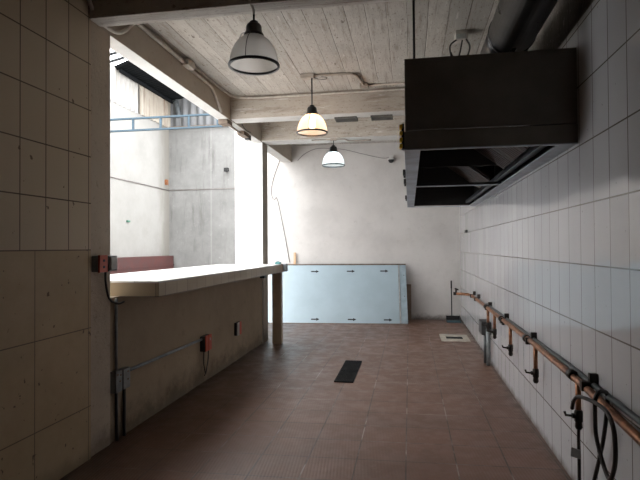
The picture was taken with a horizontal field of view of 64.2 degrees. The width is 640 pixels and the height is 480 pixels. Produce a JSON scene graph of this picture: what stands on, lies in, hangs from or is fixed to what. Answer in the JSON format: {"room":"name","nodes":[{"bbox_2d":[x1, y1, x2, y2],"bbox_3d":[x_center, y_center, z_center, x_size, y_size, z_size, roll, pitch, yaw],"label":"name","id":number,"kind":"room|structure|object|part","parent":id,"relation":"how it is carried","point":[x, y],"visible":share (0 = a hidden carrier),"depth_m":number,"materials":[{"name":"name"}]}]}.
{"room":"commercial kitchen","nodes":[
{"label":"commercial kitchen","id":0,"kind":"room"},
{"bbox_2d":[91,22,109,456],"bbox_3d":[-1.758,-0.013,3.698,0.360,3.050,0.253,0,-1,10],"label":"pillar","id":1,"kind":"structure","parent":0,"point":[100,39],"depth_m":3.67,"materials":[{"name":"beige tile"}]},
{"bbox_2d":[92,255,124,304],"bbox_3d":[-1.532,0.297,3.736,0.066,0.377,0.365,0,-1,10],"label":"wall outlet","id":2,"kind":"object","parent":1,"relation":"attached to","point":[100,263],"visible":1,"depth_m":3.64,"materials":[{"name":"red plastic"}]},
{"bbox_2d":[98,255,107,272],"bbox_3d":[-1.533,0.168,3.603,0.016,0.122,0.096,0,-1,10],"label":"outlet","id":3,"kind":"object","parent":2,"relation":"attached to","point":[102,259],"depth_m":3.59,"materials":[{"name":"red plastic"}]},
{"bbox_2d":[108,256,116,270],"bbox_3d":[-1.541,0.172,3.741,0.050,0.112,0.110,0,-1,10],"label":"switch","id":4,"kind":"object","parent":2,"relation":"attached to","point":[112,260],"depth_m":3.72,"materials":[{"name":"grey plastic"}]},
{"bbox_2d":[0,0,261,479],"bbox_3d":[-1.885,-0.298,2.954,0.372,3.600,9.760,0,-1,10],"label":"wall","id":5,"kind":"structure","parent":0,"point":[45,45],"depth_m":3.23,"materials":[{"name":"beige tile"}]},
{"bbox_2d":[110,298,202,440],"bbox_3d":[-1.392,0.987,4.612,0.053,1.070,1.672,0,-1,10],"label":"conduit","id":6,"kind":"object","parent":5,"relation":"attached to","point":[119,378],"visible":1,"depth_m":3.85,"materials":[{"name":"grey metal"}]},
{"bbox_2d":[110,264,287,343],"bbox_3d":[-1.345,0.940,5.916,1.040,1.199,3.988,0,-1,10],"label":"countertop","id":7,"kind":"structure","parent":5,"relation":"on","point":[154,283],"depth_m":5.20,"materials":[{"name":"white stone"},{"name":"pale concrete"}]},
{"bbox_3d":[-0.643,1.020,7.715,0.140,1.080,0.100,0,-1,10],"label":"leg","id":8,"kind":"part","parent":7,"relation":"part of","materials":[{"name":"beige tile"}]},
{"bbox_2d":[200,334,211,375],"bbox_3d":[-1.227,1.238,5.495,0.069,0.430,0.170,0,-1,10],"label":"wall outlet","id":9,"kind":"object","parent":5,"relation":"attached to","point":[206,343],"visible":1,"depth_m":5.44,"materials":[{"name":"red plastic"}]},
{"bbox_2d":[234,321,241,335],"bbox_3d":[-1.054,1.137,6.555,0.044,0.164,0.165,0,-1,10],"label":"wall switch","id":10,"kind":"object","parent":5,"relation":"attached to","point":[238,325],"visible":1,"depth_m":6.51,"materials":[{"name":"red plastic"}]},
{"bbox_2d":[237,322,239,335],"bbox_3d":[-1.045,1.136,6.515,0.012,0.164,0.080,0,-1,10],"label":"switch plate","id":11,"kind":"object","parent":10,"relation":"attached to","point":[238,323],"depth_m":6.51,"materials":[{"name":"white plastic"}]},
{"bbox_2d":[110,98,168,257],"bbox_3d":[-4.971,-0.766,10.477,0.400,4.820,7.900,0,-1,10],"label":"wall","id":12,"kind":"structure","parent":0,"point":[142,157],"depth_m":12.43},
{"bbox_2d":[110,64,139,114],"bbox_3d":[-4.939,-3.508,9.603,0.052,0.800,6.120,0,-1,10],"label":"cladding","id":13,"kind":"object","parent":12,"relation":"attached to","point":[123,89],"visible":0.18,"depth_m":11.79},
{"bbox_2d":[139,84,169,127],"bbox_3d":[-4.266,-3.472,13.262,0.062,0.800,1.700,0,-1,10],"label":"cladding","id":14,"kind":"object","parent":12,"relation":"attached to","point":[150,104],"visible":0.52,"depth_m":13.15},
{"bbox_2d":[110,176,234,190],"bbox_3d":[-2.990,-1.430,10.228,3.599,0.046,7.077,0,-1,10],"label":"conduit line","id":15,"kind":"object","parent":12,"relation":"attached to","point":[110,176],"visible":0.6,"depth_m":13.68,"materials":[{"name":"grey metal"}]},
{"bbox_2d":[91,21,264,143],"bbox_3d":[-1.314,-1.899,5.697,0.145,0.790,4.720,0,-1,10],"label":"beam","id":16,"kind":"structure","parent":0,"point":[135,45],"depth_m":4.83,"materials":[{"name":"beige paint"}]},
{"bbox_2d":[137,24,221,112],"bbox_3d":[-1.351,-1.652,4.854,0.070,0.277,2.364,0,-1,10],"label":"conduit","id":17,"kind":"object","parent":16,"relation":"attached to","point":[187,63],"visible":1,"depth_m":5.00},
{"bbox_2d":[218,119,250,140],"bbox_3d":[-1.116,-1.455,6.789,0.120,0.070,0.990,0,-1,10],"label":"box","id":18,"kind":"object","parent":16,"relation":"attached to","point":[223,122],"visible":1,"depth_m":6.68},
{"bbox_2d":[169,127,234,267],"bbox_3d":[-2.100,-0.712,13.821,4.100,4.770,0.320,0,-1,10],"label":"wall","id":19,"kind":"structure","parent":0,"point":[201,222],"depth_m":13.86,"materials":[{"name":"grey concrete"}]},
{"bbox_2d":[174,124,219,126],"bbox_3d":[-2.150,-3.092,13.652,4.100,0.045,0.090,0,-1,10],"label":"wall ledge","id":20,"kind":"object","parent":19,"relation":"attached to","point":[214,124],"visible":0.14,"depth_m":13.82,"materials":[{"name":"grey concrete"}]},
{"bbox_2d":[170,98,216,126],"bbox_3d":[-2.247,-3.548,13.701,4.100,0.920,0.056,0,-1,10],"label":"cladding","id":21,"kind":"object","parent":20,"relation":"on","point":[186,107],"visible":0.06,"depth_m":13.93,"materials":[{"name":"grey metal"}]},
{"bbox_2d":[114,60,183,102],"bbox_3d":[-3.913,-3.889,12.464,1.150,0.228,3.100,0,-1,10],"label":"canopy roof","id":22,"kind":"structure","parent":21,"relation":"attached to","point":[126,68],"depth_m":12.40,"materials":[{"name":"black metal"}]},
{"bbox_2d":[173,100,180,117],"bbox_3d":[-3.896,-3.572,13.909,0.237,0.459,0.160,0,-1,10],"label":"pipe","id":23,"kind":"object","parent":21,"relation":"attached to","point":[177,110],"visible":0.84,"depth_m":13.85,"materials":[{"name":"grey metal"}]},
{"bbox_2d":[235,131,267,342],"bbox_3d":[-1.061,-0.385,7.908,0.435,3.900,0.280,0,-1,10],"label":"wall","id":24,"kind":"structure","parent":0,"point":[251,188],"depth_m":7.78,"materials":[{"name":"white paint"}]},
{"bbox_2d":[110,113,222,132],"bbox_3d":[-3.068,-1.848,8.177,4.162,0.218,0.040,0,-1,10],"label":"truss","id":25,"kind":"object","parent":24,"relation":"attached to","point":[133,119],"visible":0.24,"depth_m":8.06,"materials":[{"name":"metal"}]},
{"bbox_2d":[267,144,291,161],"bbox_3d":[-0.890,-1.866,9.328,0.195,0.500,2.580,0,-1,10],"label":"beam","id":26,"kind":"structure","parent":0,"point":[283,153],"depth_m":9.83,"materials":[{"name":"beige paint"}]},
{"bbox_2d":[59,319,571,479],"bbox_3d":[0.007,1.568,4.192,3.820,0.120,12.900,0,-1,10],"label":"floor","id":27,"kind":"structure","parent":0,"point":[418,405],"depth_m":4.21,"materials":[{"name":"tile"}]},
{"bbox_2d":[268,264,407,323],"bbox_3d":[0.332,1.036,9.901,2.680,1.128,0.546,0,-1,5],"label":"panel","id":28,"kind":"object","parent":27,"relation":"on","point":[312,293],"visible":0.85,"depth_m":9.87,"materials":[{"name":"blue metal"}]},
{"bbox_3d":[1.525,1.023,9.777,0.024,1.160,0.022,0,-25,5],"label":"joint rod","id":29,"kind":"part","parent":28,"relation":"part of","materials":[{"name":"metal"}]},
{"bbox_2d":[334,360,361,382],"bbox_3d":[0.340,1.524,5.952,0.208,0.012,1.020,0,-1,10],"label":"floor grate","id":30,"kind":"object","parent":27,"relation":"on","point":[348,372],"visible":1,"depth_m":5.88,"materials":[{"name":"black metal"}]},
{"bbox_3d":[0.295,1.521,5.694,0.208,0.012,0.495,0,-1,10],"label":"grate panel","id":31,"kind":"part","parent":30,"relation":"part of","materials":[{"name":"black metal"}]},
{"bbox_3d":[0.384,1.528,6.203,0.208,0.012,0.510,0,-1,10],"label":"grate panel","id":32,"kind":"part","parent":30,"relation":"part of","materials":[{"name":"black metal"}]},
{"bbox_2d":[407,284,410,319],"bbox_3d":[1.565,1.229,10.091,0.483,0.702,0.122,0,-1,6],"label":"sheet","id":33,"kind":"object","parent":27,"relation":"on","point":[408,285],"visible":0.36,"depth_m":10.07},
{"bbox_2d":[446,281,460,322],"bbox_3d":[2.566,1.180,9.825,0.270,0.781,0.299,0,-1,10],"label":"dustpan","id":34,"kind":"object","parent":27,"relation":"on","point":[449,319],"visible":1,"depth_m":9.88,"materials":[{"name":"black plastic"}]},
{"bbox_2d":[439,334,470,341],"bbox_3d":[2.117,1.542,8.036,0.432,0.012,0.600,0,-1,10],"label":"floor drain","id":35,"kind":"object","parent":27,"relation":"on","point":[444,337],"visible":1,"depth_m":7.99,"materials":[{"name":"white metal"}]},
{"bbox_2d":[479,319,490,365],"bbox_3d":[2.055,1.265,6.343,0.115,0.520,0.325,0,-1,10],"label":"gas regulator","id":36,"kind":"object","parent":27,"relation":"on","point":[482,329],"visible":0.85,"depth_m":6.22,"materials":[{"name":"grey metal"}]},
{"bbox_2d":[143,0,499,122],"bbox_3d":[-0.138,-1.993,2.639,3.510,0.300,10.100,0,-1,10],"label":"ceiling","id":37,"kind":"structure","parent":0,"point":[372,41],"depth_m":4.63,"materials":[{"name":"wood"}]},
{"bbox_2d":[90,0,402,26],"bbox_3d":[0.009,-1.704,3.343,3.270,0.300,0.145,0,-1,10],"label":"ceiling beam","id":38,"kind":"structure","parent":37,"relation":"attached to","point":[106,13],"depth_m":3.47,"materials":[{"name":"paint"}]},
{"bbox_2d":[87,0,137,34],"bbox_3d":[-1.551,-1.673,3.720,0.047,0.262,0.962,0,-1,10],"label":"conduit","id":39,"kind":"object","parent":38,"relation":"attached to","point":[128,27],"visible":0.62,"depth_m":3.82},
{"bbox_2d":[228,0,279,75],"bbox_3d":[-0.442,-1.489,3.409,0.346,0.669,0.346,0,-1,10],"label":"pendant lamp","id":40,"kind":"object","parent":37,"relation":"hanging from","point":[253,54],"visible":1,"depth_m":3.34,"materials":[{"name":"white glass"}]},
{"bbox_3d":[-0.441,-1.262,3.406,0.330,0.191,0.330,0,-1,10],"label":"lamp shade","id":41,"kind":"part","parent":40,"relation":"part of","materials":[{"name":"clear glass"}]},
{"bbox_2d":[195,66,404,98],"bbox_3d":[0.297,-1.780,5.481,3.078,0.041,1.255,0,-1,10],"label":"conduit","id":42,"kind":"object","parent":37,"relation":"attached to","point":[196,68],"visible":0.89,"depth_m":6.11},
{"bbox_2d":[296,78,327,136],"bbox_3d":[-0.087,-1.473,5.537,0.346,0.636,0.346,0,-1,10],"label":"pendant lamp","id":43,"kind":"object","parent":37,"relation":"hanging from","point":[311,124],"visible":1,"depth_m":5.46,"materials":[{"name":"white glass"}]},
{"bbox_3d":[-0.088,-1.623,5.539,0.015,0.336,0.014,0,-1,10],"label":"stem","id":44,"kind":"part","parent":43,"relation":"part of","materials":[{"name":"black metal"}]},
{"bbox_3d":[-0.086,-1.263,5.534,0.330,0.191,0.330,0,-1,10],"label":"lamp shade","id":45,"kind":"part","parent":43,"relation":"part of","materials":[{"name":"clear glass"}]},
{"bbox_2d":[230,87,404,123],"bbox_3d":[0.510,-1.668,6.199,3.270,0.300,0.225,0,-1,10],"label":"ceiling beam","id":46,"kind":"structure","parent":37,"relation":"attached to","point":[365,104],"depth_m":6.19,"materials":[{"name":"paint"}]},
{"bbox_2d":[334,116,357,121],"bbox_3d":[0.328,-1.507,6.358,0.275,0.025,0.190,0,-1,10],"label":"ceiling vent","id":47,"kind":"object","parent":46,"relation":"attached to","point":[349,118],"visible":1,"depth_m":6.33,"materials":[{"name":"grey metal"}]},
{"bbox_2d":[370,114,392,120],"bbox_3d":[0.762,-1.511,6.282,0.265,0.025,0.190,0,-1,10],"label":"ceiling vent","id":48,"kind":"object","parent":46,"relation":"attached to","point":[388,116],"visible":1,"depth_m":6.25,"materials":[{"name":"grey metal"}]},
{"bbox_2d":[261,116,404,144],"bbox_3d":[0.749,-1.775,7.567,3.270,0.550,0.320,0,-1,10],"label":"ceiling beam","id":49,"kind":"structure","parent":37,"relation":"attached to","point":[272,133],"depth_m":7.50,"materials":[{"name":"paint"}]},
{"bbox_2d":[322,140,344,167],"bbox_3d":[0.197,-1.288,7.526,0.346,0.393,0.346,0,-1,10],"label":"pendant lamp","id":50,"kind":"object","parent":49,"relation":"hanging from","point":[333,159],"visible":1,"depth_m":7.43,"materials":[{"name":"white glass"}]},
{"bbox_3d":[0.198,-1.199,7.525,0.330,0.191,0.330,0,-1,10],"label":"lamp shade","id":51,"kind":"part","parent":50,"relation":"part of","materials":[{"name":"white glass"}]},
{"bbox_2d":[312,138,370,141],"bbox_3d":[0.319,-1.483,7.563,0.886,0.030,0.139,0,-1,-5],"label":"conduit","id":52,"kind":"object","parent":49,"relation":"attached to","point":[330,139],"visible":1,"depth_m":7.55,"materials":[{"name":"grey metal"}]},
{"bbox_2d":[300,72,404,89],"bbox_3d":[0.821,-1.771,5.760,2.107,0.069,0.473,0,-1,-6],"label":"conduit","id":53,"kind":"object","parent":37,"relation":"attached to","point":[305,76],"visible":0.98,"depth_m":5.53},
{"bbox_2d":[449,29,470,55],"bbox_3d":[1.224,-1.653,4.474,0.182,0.346,0.125,0,-1,10],"label":"ceiling box","id":54,"kind":"object","parent":37,"relation":"attached to","point":[461,36],"visible":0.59,"depth_m":4.43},
{"bbox_2d":[399,0,577,207],"bbox_3d":[1.408,-1.278,5.420,1.035,1.492,4.729,0,-1,10],"label":"extractor hood","id":55,"kind":"object","parent":37,"relation":"hanging from","point":[476,125],"visible":1,"depth_m":3.12,"materials":[{"name":"black metal"}]},
{"bbox_3d":[0.621,-1.476,3.382,0.015,0.722,0.015,-1,-1,32],"label":"hanger rod","id":56,"kind":"part","parent":55,"relation":"part of","materials":[{"name":"black metal"}]},
{"bbox_3d":[1.313,-0.790,4.359,0.507,0.385,0.020,0,-1,10],"label":"filter frame","id":57,"kind":"part","parent":55,"relation":"part of","materials":[{"name":"metal"}]},
{"bbox_3d":[1.451,-0.780,5.147,0.507,0.385,0.020,0,-1,10],"label":"filter frame","id":58,"kind":"part","parent":55,"relation":"part of","materials":[{"name":"metal"}]},
{"bbox_3d":[1.247,-0.795,3.985,0.507,0.385,0.020,0,-1,10],"label":"filter frame","id":59,"kind":"part","parent":55,"relation":"part of","materials":[{"name":"metal"}]},
{"bbox_3d":[1.021,-0.908,3.096,1.001,0.447,0.016,0,-1,10],"label":"panel","id":60,"kind":"part","parent":55,"relation":"part of","materials":[{"name":"black metal"}]},
{"bbox_2d":[480,0,557,53],"bbox_3d":[0.870,-1.341,1.119,0.308,0.406,7.030,0,-1,10],"label":"duct","id":61,"kind":"object","parent":55,"relation":"on","point":[515,25],"visible":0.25,"depth_m":2.98,"materials":[{"name":"grey metal"}]},
{"bbox_3d":[1.914,-0.829,5.328,0.014,0.522,4.690,0,-1,10],"label":"wall panel","id":62,"kind":"part","parent":55,"relation":"part of","materials":[{"name":"black metal"}]},
{"bbox_2d":[290,140,399,145],"bbox_3d":[0.799,-2.118,9.203,3.930,0.300,3.150,0,-1,10],"label":"ceiling","id":63,"kind":"structure","parent":0,"point":[382,141],"depth_m":10.23,"materials":[{"name":"concrete"}]},
{"bbox_2d":[267,142,460,319],"bbox_3d":[0.636,-0.509,10.511,4.730,4.200,0.588,0,-1,10],"label":"wall","id":64,"kind":"structure","parent":0,"point":[357,212],"depth_m":10.29,"materials":[{"name":"white paint"}]},
{"bbox_2d":[271,160,289,261],"bbox_3d":[-0.813,-0.596,10.500,0.393,2.114,0.014,0,-1,7],"label":"cable","id":65,"kind":"object","parent":64,"relation":"hanging from","point":[279,160],"visible":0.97,"depth_m":10.50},
{"bbox_2d":[298,148,388,159],"bbox_3d":[0.459,-1.754,10.351,1.866,0.254,0.009,0,-1,7],"label":"cable","id":66,"kind":"object","parent":64,"relation":"attached to","point":[316,148],"visible":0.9,"depth_m":10.37,"materials":[{"name":"black plastic"}]},
{"bbox_2d":[388,155,394,162],"bbox_3d":[1.417,-1.608,10.155,0.136,0.152,0.168,0,-1,10],"label":"security camera","id":67,"kind":"object","parent":64,"relation":"attached to","point":[391,159],"visible":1,"depth_m":10.10,"materials":[{"name":"white plastic"}]},
{"bbox_2d":[460,0,639,479],"bbox_3d":[1.778,-0.357,3.906,0.200,3.700,12.900,0,-1,10],"label":"wall","id":68,"kind":"structure","parent":0,"point":[556,250],"depth_m":2.98,"materials":[{"name":"white tile"}]},
{"bbox_2d":[453,288,639,445],"bbox_3d":[1.600,0.882,4.340,0.321,0.386,7.126,0,-1,10],"label":"gas pipe","id":69,"kind":"object","parent":68,"relation":"attached to","point":[580,385],"visible":0.99,"depth_m":3.10,"materials":[{"name":"orange metal"}]},
{"bbox_2d":[571,430,580,479],"bbox_3d":[1.397,1.264,2.810,0.130,0.429,0.043,0,-1,-23],"label":"gas hose","id":70,"kind":"object","parent":69,"relation":"hanging from","point":[576,453],"visible":1,"depth_m":2.82,"materials":[{"name":"black rubber"}]},
{"bbox_2d":[570,389,617,479],"bbox_3d":[1.358,1.103,2.518,0.144,0.746,0.647,0,-1,3],"label":"coiled hose","id":71,"kind":"object","parent":69,"relation":"hanging from","point":[607,416],"visible":0.97,"depth_m":2.47,"materials":[{"name":"black rubber"}]},
{"bbox_2d":[485,303,639,425],"bbox_3d":[1.617,0.788,3.641,0.028,0.055,5.750,0,-1,10],"label":"conduit","id":72,"kind":"object","parent":68,"relation":"attached to","point":[613,400],"visible":0.88,"depth_m":2.83,"materials":[{"name":"grey metal"}]},
{"label":"outside","id":73,"kind":"structure","parent":0,"visible":0},
{"bbox_2d":[110,57,124,62],"bbox_3d":[-4.197,-4.366,11.880,1.996,0.160,0.070,-1,-1,27],"label":"bar","id":74,"kind":"object","parent":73,"point":[119,58],"visible":0.15,"depth_m":12.20,"materials":[{"name":"metal"}]},
{"bbox_3d":[-3.314,1.666,8.379,4.350,0.120,11.400,0,-1,10],"label":"ground","id":75,"kind":"structure","parent":0,"visible":0},
{"bbox_2d":[110,256,173,273],"bbox_3d":[-4.644,1.011,10.397,0.233,1.260,6.900,0,-1,10],"label":"ledge","id":76,"kind":"object","parent":75,"relation":"on","point":[148,263],"visible":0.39,"depth_m":12.21,"materials":[{"name":"paint"}]}
]}

